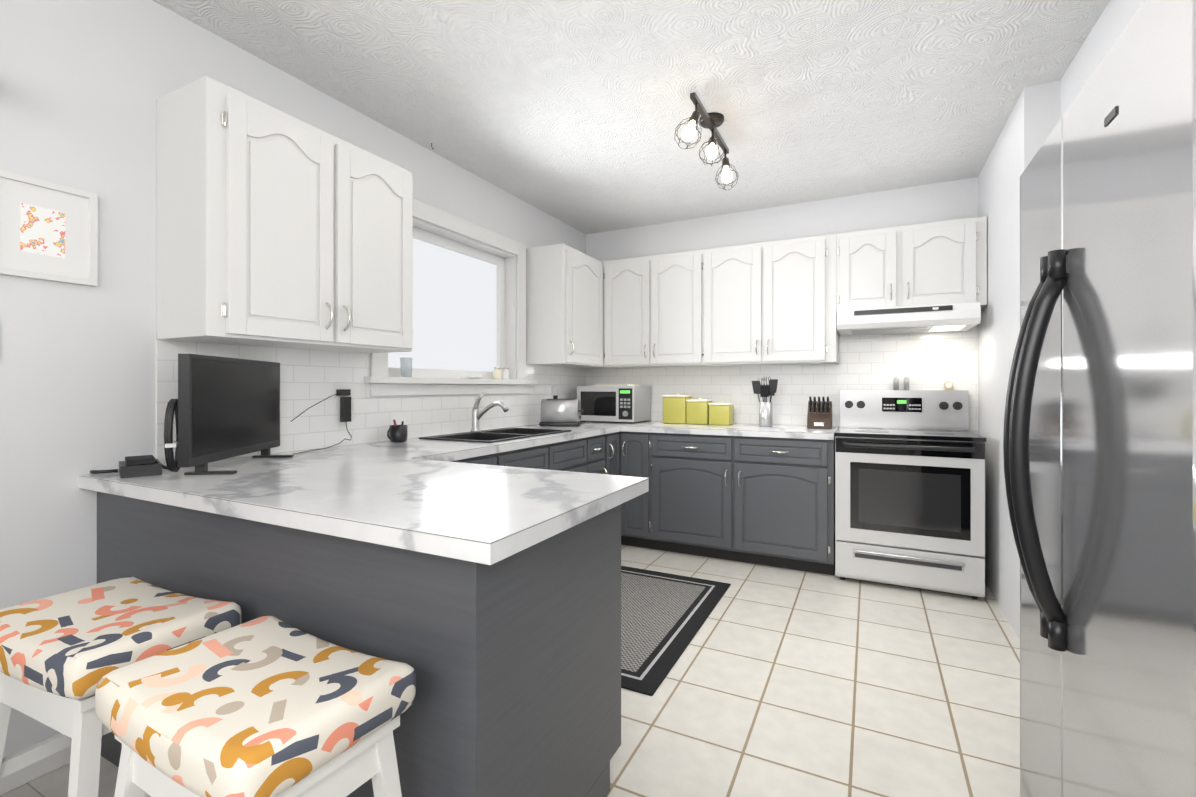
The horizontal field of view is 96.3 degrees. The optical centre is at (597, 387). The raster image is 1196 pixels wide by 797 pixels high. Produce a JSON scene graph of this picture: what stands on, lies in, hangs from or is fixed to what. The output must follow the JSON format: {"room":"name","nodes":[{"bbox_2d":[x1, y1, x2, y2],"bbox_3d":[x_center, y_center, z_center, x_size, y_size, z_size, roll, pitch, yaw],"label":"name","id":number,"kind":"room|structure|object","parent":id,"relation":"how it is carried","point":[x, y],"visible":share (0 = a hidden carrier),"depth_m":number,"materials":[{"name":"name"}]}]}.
{"room":"kitchen","nodes":[
{"label":"kitchen","id":0,"kind":"room"},
{"bbox_2d":[0,756,118,796],"bbox_3d":[-1.631,1.191,0.013,1.620,0.004,3.150,0,0,27],"label":"floor","id":1,"kind":"structure","parent":0,"point":[54,783],"depth_m":1.60,"materials":[{"name":"ceramic tile"},{"name":"grout"}]},
{"bbox_2d":[0,576,241,796],"bbox_3d":[-1.164,0.860,1.275,0.504,0.667,0.364,0,0,24],"label":"stool","id":2,"kind":"object","parent":1,"relation":"on","point":[62,654],"visible":0.75,"depth_m":1.17,"materials":[{"name":"fabric"},{"name":"white painted wood"}]},
{"bbox_2d":[95,616,415,796],"bbox_3d":[-0.634,0.860,1.004,0.516,0.667,0.381,0,0,27],"label":"stool","id":3,"kind":"object","parent":1,"relation":"on","point":[267,706],"visible":1,"depth_m":0.93,"materials":[{"name":"fabric"},{"name":"white painted wood"}]},
{"bbox_2d":[0,0,585,757],"bbox_3d":[-1.653,-0.089,1.923,0.150,2.567,6.836,0,0,27],"label":"wall","id":4,"kind":"structure","parent":0,"point":[84,84],"depth_m":1.75,"materials":[{"name":"white paint"}]},
{"bbox_2d":[0,746,70,795],"bbox_3d":[-2.341,1.144,0.390,0.013,0.090,3.119,0,0,27],"label":"baseboard","id":5,"kind":"structure","parent":4,"relation":"attached to","point":[35,770],"depth_m":1.62,"materials":[{"name":"white wood"}]},
{"bbox_2d":[0,170,97,286],"bbox_3d":[-1.700,-0.481,1.641,0.021,0.300,0.250,0,0,27],"label":"picture frame","id":6,"kind":"object","parent":4,"relation":"attached to","point":[48,231],"visible":1,"depth_m":1.65,"materials":[{"name":"white"}]},
{"bbox_2d":[156,76,412,353],"bbox_3d":[-1.207,-0.599,2.221,0.374,0.857,0.891,0,0,27],"label":"upper cabinet","id":7,"kind":"object","parent":4,"relation":"attached to","point":[275,227],"visible":1,"depth_m":1.95,"materials":[{"name":"white wood"}]},
{"bbox_2d":[156,336,587,465],"bbox_3d":[-0.838,0.046,3.354,0.007,0.473,3.246,0,0,27],"label":"tile backsplash","id":8,"kind":"structure","parent":4,"relation":"attached to","point":[307,377],"depth_m":2.59,"materials":[{"name":"white tile"}]},
{"bbox_2d":[291,383,351,453],"bbox_3d":[-1.244,0.130,2.421,0.114,0.301,0.356,0,0,27],"label":"plug","id":9,"kind":"object","parent":8,"relation":"attached to","point":[342,394],"visible":0.94,"depth_m":2.55,"materials":[{"name":"black plastic"}]},
{"bbox_2d":[552,387,557,398],"label":"outlet plates","id":10,"kind":"object","parent":8,"relation":"attached to","point":[554,389],"depth_m":4.29,"materials":[{"name":"white plastic"}]},
{"bbox_2d":[364,198,536,395],"bbox_3d":[-0.877,-0.500,3.374,0.190,1.090,1.495,0,0,27],"label":"window","id":11,"kind":"structure","parent":4,"relation":"in","point":[383,379],"depth_m":3.50,"materials":[{"name":"white"}]},
{"bbox_2d":[388,238,496,371],"bbox_3d":[-0.959,-0.491,3.379,0.006,0.763,1.016,0,0,27],"label":"window panel","id":12,"kind":"object","parent":11,"relation":"attached to","point":[454,310],"visible":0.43,"depth_m":3.42,"materials":[{"name":"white glass"}]},
{"bbox_2d":[400,357,509,379],"bbox_3d":[-0.849,-0.109,3.362,0.100,0.110,0.968,0,0,27],"label":"decorations","id":13,"kind":"object","parent":11,"relation":"on","point":[499,373],"depth_m":3.43,"materials":[{"name":"ceramic"}]},
{"bbox_2d":[526,243,613,367],"bbox_3d":[-0.153,-0.598,4.296,0.374,0.857,0.945,0,0,27],"label":"upper cabinet","id":14,"kind":"object","parent":4,"relation":"attached to","point":[564,305],"visible":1,"depth_m":3.92,"materials":[{"name":"white wood"}]},
{"bbox_2d":[152,0,1109,233],"bbox_3d":[-0.048,-1.423,1.109,3.750,0.100,6.836,0,0,27],"label":"ceiling","id":15,"kind":"structure","parent":0,"point":[573,113],"depth_m":2.41,"materials":[{"name":"white paint"}]},
{"bbox_2d":[674,92,738,189],"bbox_3d":[0.573,-1.232,2.711,0.143,0.280,0.702,0,0,31],"label":"ceiling light fixture","id":16,"kind":"object","parent":15,"relation":"attached to","point":[712,121],"visible":1,"depth_m":2.67,"materials":[{"name":"brown metal"}]},
{"bbox_2d":[586,177,977,433],"bbox_3d":[1.532,-0.088,4.055,3.600,2.567,0.150,0,0,27],"label":"wall","id":17,"kind":"structure","parent":0,"point":[940,202],"depth_m":3.99,"materials":[{"name":"white paint"}]},
{"bbox_2d":[602,249,713,367],"bbox_3d":[0.508,-0.599,4.300,0.908,0.857,0.338,0,0,27],"label":"upper cabinet","id":18,"kind":"object","parent":17,"relation":"attached to","point":[658,310],"depth_m":4.14,"materials":[{"name":"white wood"}]},
{"bbox_2d":[714,234,838,365],"bbox_3d":[1.227,-0.599,3.935,0.976,0.857,0.338,0,0,27],"label":"upper cabinet","id":19,"kind":"object","parent":17,"relation":"attached to","point":[770,303],"depth_m":3.74,"materials":[{"name":"white wood"}]},
{"bbox_2d":[588,325,977,430],"bbox_3d":[1.198,-0.111,4.137,2.869,0.788,0.007,0,0,27],"label":"tile backsplash","id":20,"kind":"structure","parent":17,"relation":"attached to","point":[920,361],"depth_m":3.87,"materials":[{"name":"white tile"}]},
{"bbox_2d":[662,387,670,400],"label":"outlet plates","id":21,"kind":"object","parent":20,"relation":"attached to","point":[665,390],"depth_m":4.45,"materials":[{"name":"white plastic"}]},
{"bbox_2d":[733,387,741,401],"label":"outlet plates","id":22,"kind":"object","parent":20,"relation":"attached to","point":[737,393],"depth_m":4.18,"materials":[{"name":"white plastic"}]},
{"bbox_2d":[836,216,986,312],"bbox_3d":[2.022,-0.761,3.511,0.824,0.532,0.374,0,0,27],"label":"upper cabinet","id":23,"kind":"object","parent":17,"relation":"attached to","point":[938,263],"visible":0.9,"depth_m":3.37,"materials":[{"name":"white wood"}]},
{"bbox_2d":[837,302,980,335],"bbox_3d":[1.971,-0.429,3.461,0.756,0.127,0.496,0,0,27],"label":"range hood","id":24,"kind":"object","parent":23,"relation":"attached to","point":[934,318],"visible":1,"depth_m":3.27,"materials":[{"name":"white metal"}]},
{"bbox_2d":[606,545,1019,796],"bbox_3d":[-0.048,1.244,1.108,3.750,0.100,6.836,0,0,27],"label":"floor","id":25,"kind":"structure","parent":0,"point":[780,682],"depth_m":2.06,"materials":[{"name":"beige tile"}]},
{"bbox_2d":[97,491,628,796],"bbox_3d":[-0.789,0.760,1.707,1.584,0.868,0.685,0,0,27],"label":"base cabinet","id":26,"kind":"object","parent":25,"relation":"on","point":[513,661],"depth_m":1.25,"materials":[{"name":"grey wood"}]},
{"bbox_2d":[179,453,648,564],"bbox_3d":[-0.475,0.303,1.554,1.024,0.042,0.782,0,0,27],"label":"countertop","id":27,"kind":"structure","parent":26,"relation":"on","point":[421,495],"depth_m":1.36,"materials":[{"name":"stone"}]},
{"bbox_2d":[450,453,500,465],"bbox_3d":[-0.920,0.760,2.515,0.618,0.868,0.635,0,0,27],"label":"base cabinet","id":28,"kind":"object","parent":25,"relation":"on","point":[491,459],"depth_m":2.59,"materials":[{"name":"grey wood"}]},
{"bbox_2d":[79,421,622,506],"bbox_3d":[-0.608,0.304,3.120,0.630,0.042,3.454,0,0,27],"label":"countertop","id":29,"kind":"structure","parent":28,"relation":"on","point":[164,488],"depth_m":2.12,"materials":[{"name":"stone"}]},
{"bbox_2d":[90,399,179,477],"bbox_3d":[-1.493,0.159,1.751,0.279,0.244,0.166,0,0,27],"label":"cable box","id":30,"kind":"object","parent":29,"relation":"on","point":[140,466],"visible":0.75,"depth_m":1.73,"materials":[{"name":"black plastic"}]},
{"bbox_2d":[178,354,292,474],"bbox_3d":[-1.283,0.089,1.948,0.145,0.385,0.605,0,0,-7],"label":"tv","id":31,"kind":"object","parent":29,"relation":"on","point":[228,407],"visible":1,"depth_m":1.83,"materials":[{"name":"black plastic"}]},
{"bbox_2d":[387,420,407,441],"bbox_3d":[-1.036,0.224,2.751,0.088,0.116,0.116,0,0,27],"label":"mug","id":32,"kind":"object","parent":29,"relation":"on","point":[396,432],"visible":1,"depth_m":2.73,"materials":[{"name":"black ceramic"}]},
{"bbox_2d":[470,393,508,431],"bbox_3d":[-0.656,0.152,3.247,0.280,0.242,0.061,0,0,27],"label":"faucet","id":33,"kind":"object","parent":29,"relation":"on","point":[477,415],"visible":1,"depth_m":3.27,"materials":[{"name":"silver metal"}]},
{"bbox_2d":[419,427,570,442],"bbox_3d":[-0.576,0.371,3.184,0.490,0.194,0.824,0,0,27],"label":"sink","id":34,"kind":"object","parent":29,"relation":"in","point":[495,435],"visible":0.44,"depth_m":3.18,"materials":[{"name":"black"}]},
{"bbox_2d":[539,399,582,425],"bbox_3d":[-0.266,0.184,3.950,0.310,0.197,0.176,0,0,5],"label":"toaster","id":35,"kind":"object","parent":29,"relation":"on","point":[560,412],"visible":1,"depth_m":3.88,"materials":[{"name":"silver metal"}]},
{"bbox_2d":[577,384,650,422],"bbox_3d":[0.132,0.129,4.428,0.505,0.308,0.380,0,0,27],"label":"microwave","id":36,"kind":"object","parent":29,"relation":"on","point":[630,403],"visible":0.98,"depth_m":4.27,"materials":[{"name":"silver metal"}]},
{"bbox_2d":[320,446,390,452],"bbox_3d":[-1.035,0.304,2.277,0.450,0.042,0.002,0,0,27],"label":"countertop","id":37,"kind":"structure","parent":28,"relation":"on","point":[368,450],"depth_m":2.40,"materials":[{"name":"stone"}]},
{"bbox_2d":[501,463,556,469],"bbox_3d":[-0.664,0.845,3.018,0.618,0.699,0.605,0,0,27],"label":"base cabinet","id":38,"kind":"object","parent":25,"relation":"on","point":[502,464],"depth_m":3.01,"materials":[{"name":"grey wood"}]},
{"bbox_2d":[501,455,588,472],"bbox_3d":[-0.467,0.845,3.406,0.618,0.699,0.525,0,0,27],"label":"base cabinet","id":39,"kind":"object","parent":25,"relation":"on","point":[560,464],"depth_m":3.10,"materials":[{"name":"grey wood"}]},
{"bbox_2d":[501,434,608,474],"bbox_3d":[-0.295,0.761,3.745,0.618,0.868,0.345,0,0,27],"label":"base cabinet","id":40,"kind":"object","parent":25,"relation":"on","point":[594,450],"depth_m":3.41,"materials":[{"name":"grey wood"}]},
{"bbox_2d":[609,431,624,475],"bbox_3d":[-0.139,0.761,3.997,0.669,0.868,0.245,0,0,27],"label":"base cabinet","id":41,"kind":"object","parent":25,"relation":"on","point":[616,439],"depth_m":3.93,"materials":[{"name":"grey wood"}]},
{"bbox_2d":[625,432,660,549],"bbox_3d":[0.414,0.761,4.164,0.345,0.868,0.665,0,0,27],"label":"base cabinet","id":42,"kind":"object","parent":25,"relation":"on","point":[642,449],"depth_m":3.89,"materials":[{"name":"grey wood"}]},
{"bbox_2d":[621,566,730,695],"bbox_3d":[0.140,1.191,2.837,0.820,0.008,1.310,0,0,27],"label":"mat","id":43,"kind":"object","parent":25,"relation":"on","point":[664,616],"visible":0.57,"depth_m":2.75,"materials":[{"name":"grey fabric"}]},
{"bbox_2d":[661,433,834,574],"bbox_3d":[1.030,0.761,3.878,1.274,0.868,0.618,0,0,27],"label":"base cabinet","id":44,"kind":"object","parent":25,"relation":"on","point":[767,501],"depth_m":3.55,"materials":[{"name":"grey wood"}]},
{"bbox_2d":[619,421,838,439],"bbox_3d":[0.955,0.304,3.908,1.441,0.042,0.634,0,0,27],"label":"countertop","id":45,"kind":"structure","parent":44,"relation":"on","point":[750,430],"depth_m":3.68,"materials":[{"name":"stone"}]},
{"bbox_2d":[752,377,777,426],"bbox_3d":[1.211,0.102,3.886,0.187,0.360,0.115,0,0,27],"label":"utensil crock","id":46,"kind":"object","parent":45,"relation":"on","point":[766,408],"visible":1,"depth_m":3.85,"materials":[{"name":"silver metal"}]},
{"bbox_2d":[807,396,831,428],"bbox_3d":[1.531,0.172,3.698,0.150,0.220,0.196,0,0,27],"label":"knife block","id":47,"kind":"object","parent":45,"relation":"on","point":[819,414],"visible":1,"depth_m":3.65,"materials":[{"name":"brown wood"}]},
{"bbox_2d":[835,390,985,598],"bbox_3d":[1.920,0.607,3.365,0.762,1.174,0.709,0,0,27],"label":"stove","id":48,"kind":"object","parent":25,"relation":"on","point":[909,488],"visible":1,"depth_m":3.13,"materials":[{"name":"silver metal"}]},
{"bbox_2d":[893,377,898,389],"bbox_3d":[2.040,-0.025,3.662,0.032,0.089,0.031,0,0,27],"label":"shaker","id":49,"kind":"object","parent":48,"relation":"on","point":[895,381],"depth_m":3.65,"materials":[{"name":"silver metal"}]},
{"bbox_2d":[904,377,908,389],"bbox_3d":[2.095,-0.025,3.634,0.032,0.089,0.031,0,0,27],"label":"shaker","id":50,"kind":"object","parent":48,"relation":"on","point":[906,380],"depth_m":3.62,"materials":[{"name":"silver metal"}]},
{"bbox_2d":[944,381,952,389],"bbox_3d":[2.319,-0.009,3.537,0.047,0.058,0.040,0,0,27],"label":"shaker","id":51,"kind":"object","parent":48,"relation":"on","point":[948,385],"depth_m":3.54,"materials":[{"name":"ceramic"}]},
{"bbox_2d":[1003,0,1195,796],"bbox_3d":[1.196,0.314,0.831,0.880,1.759,0.910,0,0,27],"label":"fridge","id":52,"kind":"object","parent":25,"relation":"on","point":[1099,444],"visible":1,"depth_m":0.84,"materials":[{"name":"silver metal"}]},
{"bbox_2d":[978,0,1144,639],"bbox_3d":[1.311,-0.090,0.418,0.700,2.567,6.536,0,0,27],"label":"wall","id":53,"kind":"structure","parent":0,"point":[1037,114],"depth_m":2.77,"materials":[{"name":"white paint"}]}
]}

